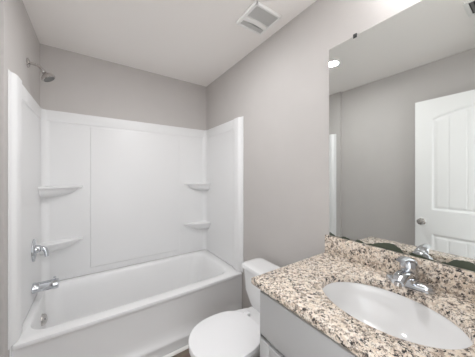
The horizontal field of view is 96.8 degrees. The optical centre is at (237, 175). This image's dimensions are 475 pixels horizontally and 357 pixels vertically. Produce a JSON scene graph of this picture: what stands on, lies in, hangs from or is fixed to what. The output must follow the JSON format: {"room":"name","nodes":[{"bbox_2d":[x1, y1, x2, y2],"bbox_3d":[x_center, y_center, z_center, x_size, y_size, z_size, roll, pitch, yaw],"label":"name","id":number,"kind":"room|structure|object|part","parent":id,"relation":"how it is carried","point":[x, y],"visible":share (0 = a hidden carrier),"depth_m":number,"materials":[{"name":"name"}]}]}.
{"room":"bathroom","nodes":[
{"label":"bathroom","id":0,"kind":"room"},
{"bbox_2d":[0,0,39,356],"bbox_3d":[-0.963,0.124,0.651,0.120,2.440,2.590,0,0,-34],"label":"wall","id":1,"kind":"structure","parent":0,"point":[19,41],"depth_m":1.08,"materials":[{"name":"beige paint"}]},
{"bbox_2d":[26,58,54,81],"bbox_3d":[-1.355,-0.721,1.458,0.144,0.137,0.082,0,0,-34],"label":"shower","id":2,"kind":"object","parent":1,"relation":"attached to","point":[46,77],"visible":1,"depth_m":1.45,"materials":[{"name":"silver metal"}]},
{"bbox_3d":[-1.379,-0.743,1.445,0.085,0.051,0.019,0,0,-34],"label":"arm","id":3,"kind":"part","parent":2,"relation":"part of","materials":[{"name":"silver metal"}]},
{"bbox_2d":[40,44,205,280],"bbox_3d":[-1.044,0.124,2.225,1.764,2.440,0.100,0,0,-34],"label":"wall","id":4,"kind":"structure","parent":0,"point":[82,84],"depth_m":2.07,"materials":[{"name":"beige paint"}]},
{"bbox_2d":[8,69,242,349],"bbox_3d":[-0.789,0.179,1.853,1.522,1.459,0.799,0,0,-34],"label":"tub surround","id":5,"kind":"object","parent":4,"relation":"attached to","point":[100,193],"visible":0.95,"depth_m":1.99,"materials":[{"name":"white plastic"}]},
{"bbox_3d":[-1.404,0.179,1.426,0.025,1.459,0.788,0,0,-34],"label":"panel","id":6,"kind":"part","parent":5,"relation":"part of","materials":[{"name":"white plastic"}]},
{"bbox_2d":[32,239,48,261],"bbox_3d":[-1.429,0.541,1.537,0.085,0.164,0.116,0,0,-34],"label":"shower valve","id":7,"kind":"object","parent":5,"relation":"attached to","point":[36,248],"visible":1,"depth_m":1.51,"materials":[{"name":"silver metal"}]},
{"bbox_3d":[-1.444,0.534,1.527,0.036,0.060,0.060,0,0,-34],"label":"valve stem","id":8,"kind":"part","parent":7,"relation":"part of","materials":[{"name":"silver metal"}]},
{"bbox_3d":[-1.421,0.555,1.541,0.068,0.080,0.039,0,0,-34],"label":"lever","id":9,"kind":"part","parent":7,"relation":"part of","materials":[{"name":"silver metal"}]},
{"bbox_2d":[32,276,59,293],"bbox_3d":[-1.397,0.797,1.541,0.143,0.092,0.074,0,0,-34],"label":"tub spout","id":10,"kind":"object","parent":5,"relation":"attached to","point":[53,283],"visible":1,"depth_m":1.52,"materials":[{"name":"silver metal"}]},
{"bbox_2d":[38,185,82,197],"bbox_3d":[-1.482,0.138,1.778,0.284,0.092,0.131,0,0,-34],"label":"shelf","id":11,"kind":"object","parent":5,"relation":"attached to","point":[44,191],"depth_m":1.78,"materials":[{"name":"white plastic"}]},
{"bbox_2d":[39,237,82,254],"bbox_3d":[-1.482,0.602,1.778,0.284,0.092,0.131,0,0,-34],"label":"shelf","id":12,"kind":"object","parent":5,"relation":"attached to","point":[59,244],"depth_m":1.80,"materials":[{"name":"white plastic"}]},
{"bbox_3d":[-0.998,0.179,2.158,1.520,1.459,0.061,0,0,-34],"label":"panel","id":13,"kind":"part","parent":5,"relation":"part of","materials":[{"name":"white plastic"}]},
{"bbox_2d":[184,221,210,228],"bbox_3d":[-0.468,0.602,2.471,0.284,0.092,0.131,0,0,-34],"label":"shelf","id":14,"kind":"object","parent":5,"relation":"attached to","point":[187,224],"depth_m":2.47,"materials":[{"name":"white plastic"}]},
{"bbox_2d":[184,183,210,189],"bbox_3d":[-0.468,0.138,2.471,0.284,0.092,0.131,0,0,-34],"label":"shelf","id":15,"kind":"object","parent":5,"relation":"attached to","point":[187,186],"depth_m":2.47,"materials":[{"name":"white plastic"}]},
{"bbox_3d":[-0.173,0.179,2.277,0.025,1.459,0.772,0,0,-34],"label":"panel","id":16,"kind":"part","parent":5,"relation":"part of","materials":[{"name":"white plastic"}]},
{"bbox_2d":[22,0,316,86],"bbox_3d":[-0.437,-1.136,1.071,2.024,0.080,2.690,0,0,-34],"label":"ceiling","id":17,"kind":"structure","parent":0,"point":[192,41],"depth_m":1.60,"materials":[{"name":"white paint"}]},
{"bbox_2d":[236,0,280,35],"bbox_3d":[0.146,-1.082,1.471,0.227,0.026,0.226,0,0,-34],"label":"exhaust fan","id":18,"kind":"object","parent":17,"relation":"attached to","point":[258,18],"visible":1,"depth_m":1.45,"materials":[{"name":"white plastic"}]},
{"bbox_2d":[241,6,277,32],"bbox_3d":[0.147,-1.085,1.473,0.195,0.014,0.182,0,0,-34],"label":"grille","id":19,"kind":"object","parent":18,"relation":"attached to","point":[256,19],"depth_m":1.46,"materials":[{"name":"grey plastic"}]},
{"bbox_2d":[172,348,190,356],"bbox_3d":[-0.104,1.384,0.584,2.024,0.080,3.870,0,0,-34],"label":"floor","id":20,"kind":"structure","parent":0,"point":[185,353],"depth_m":1.58,"materials":[{"name":"brown plastic"}]},
{"bbox_2d":[9,249,241,356],"bbox_3d":[-0.791,1.127,1.853,1.520,0.433,0.791,0,0,-34],"label":"bathtub","id":21,"kind":"object","parent":20,"relation":"on","point":[151,308],"visible":0.88,"depth_m":1.68,"materials":[{"name":"white plastic"}]},
{"bbox_3d":[-1.412,1.048,1.529,0.039,0.082,0.080,0,0,-22],"label":"overflow plate","id":22,"kind":"part","parent":21,"relation":"part of","materials":[{"name":"silver metal"}]},
{"bbox_2d":[163,345,188,356],"bbox_3d":[-0.565,1.335,1.526,1.510,0.018,0.028,0,0,-34],"label":"trim","id":23,"kind":"structure","parent":21,"relation":"attached to","point":[173,353],"depth_m":1.59,"materials":[{"name":"white paint"}]},
{"bbox_2d":[188,258,280,356],"bbox_3d":[0.027,0.998,1.315,0.684,0.690,0.452,0,0,-34],"label":"toilet","id":24,"kind":"object","parent":20,"relation":"on","point":[236,333],"visible":0.59,"depth_m":1.25,"materials":[{"name":"white ceramic"}]},
{"bbox_3d":[-0.070,0.925,1.222,0.419,0.018,0.372,0,0,-34],"label":"lid","id":25,"kind":"part","parent":24,"relation":"part of","materials":[{"name":"white plastic"}]},
{"bbox_3d":[-0.009,1.147,1.291,0.582,0.391,0.356,0,0,-34],"label":"bowl","id":26,"kind":"part","parent":24,"relation":"part of","materials":[{"name":"white ceramic"}]},
{"bbox_3d":[-0.070,0.942,1.222,0.411,0.017,0.364,0,0,-34],"label":"seat","id":27,"kind":"part","parent":24,"relation":"part of","materials":[{"name":"white plastic"}]},
{"bbox_3d":[0.231,0.825,1.454,0.178,0.267,0.424,0,0,-34],"label":"tank","id":28,"kind":"part","parent":24,"relation":"part of","materials":[{"name":"white ceramic"}]},
{"bbox_3d":[0.228,0.672,1.452,0.197,0.038,0.452,0,0,-34],"label":"tank lid","id":29,"kind":"part","parent":24,"relation":"part of","materials":[{"name":"white ceramic"}]},
{"bbox_2d":[260,290,357,356],"bbox_3d":[0.546,0.916,0.755,0.556,0.853,0.811,0,0,-34],"label":"vanity cabinet","id":30,"kind":"object","parent":20,"relation":"on","point":[283,333],"visible":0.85,"depth_m":0.78,"materials":[{"name":"grey paint"}]},
{"bbox_3d":[0.213,0.968,0.764,0.017,0.522,0.388,0,0,-34],"label":"door","id":31,"kind":"part","parent":30,"relation":"part of","materials":[{"name":"grey paint"}]},
{"bbox_2d":[251,252,474,356],"bbox_3d":[0.534,0.472,0.759,0.571,0.031,0.836,0,0,-34],"label":"countertop","id":32,"kind":"structure","parent":30,"relation":"on","point":[298,286],"depth_m":0.76,"materials":[{"name":"beige stone"}]},
{"bbox_2d":[323,282,472,348],"bbox_3d":[0.525,0.562,0.759,0.364,0.147,0.464,0,0,-34],"label":"sink","id":33,"kind":"object","parent":32,"relation":"in","point":[391,313],"visible":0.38,"depth_m":0.84,"materials":[{"name":"white ceramic"}]},
{"bbox_2d":[386,256,435,294],"bbox_3d":[0.671,0.392,0.847,0.161,0.129,0.164,0,0,-34],"label":"faucet","id":34,"kind":"object","parent":32,"relation":"on","point":[407,276],"visible":1,"depth_m":0.83,"materials":[{"name":"silver metal"}]},
{"bbox_3d":[0.660,0.407,0.839,0.127,0.057,0.064,0,0,-34],"label":"spout","id":35,"kind":"part","parent":34,"relation":"part of","materials":[{"name":"silver metal"}]},
{"bbox_3d":[0.679,0.349,0.852,0.102,0.044,0.055,0,0,-34],"label":"lever","id":36,"kind":"part","parent":34,"relation":"part of","materials":[{"name":"silver metal"}]},
{"bbox_3d":[0.710,0.443,0.874,0.058,0.026,0.164,0,0,-34],"label":"plate","id":37,"kind":"part","parent":34,"relation":"part of","materials":[{"name":"silver metal"}]},
{"bbox_2d":[206,0,473,308],"bbox_3d":[0.386,0.124,1.573,0.100,2.440,2.590,0,0,-34],"label":"wall","id":38,"kind":"structure","parent":0,"point":[280,89],"depth_m":1.50,"materials":[{"name":"beige paint"}]},
{"bbox_2d":[325,234,474,300],"bbox_3d":[0.762,0.405,0.915,0.020,0.102,0.836,0,0,-34],"label":"backsplash","id":39,"kind":"structure","parent":38,"relation":"attached to","point":[460,282],"depth_m":0.91,"materials":[{"name":"beige stone"}]},
{"bbox_2d":[329,0,474,271],"bbox_3d":[0.771,-0.201,0.914,0.007,1.107,0.808,0,0,-34],"label":"wall mirror","id":40,"kind":"object","parent":38,"relation":"attached to","point":[402,88],"visible":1,"depth_m":0.94,"materials":[{"name":"clear glass"}]}
]}

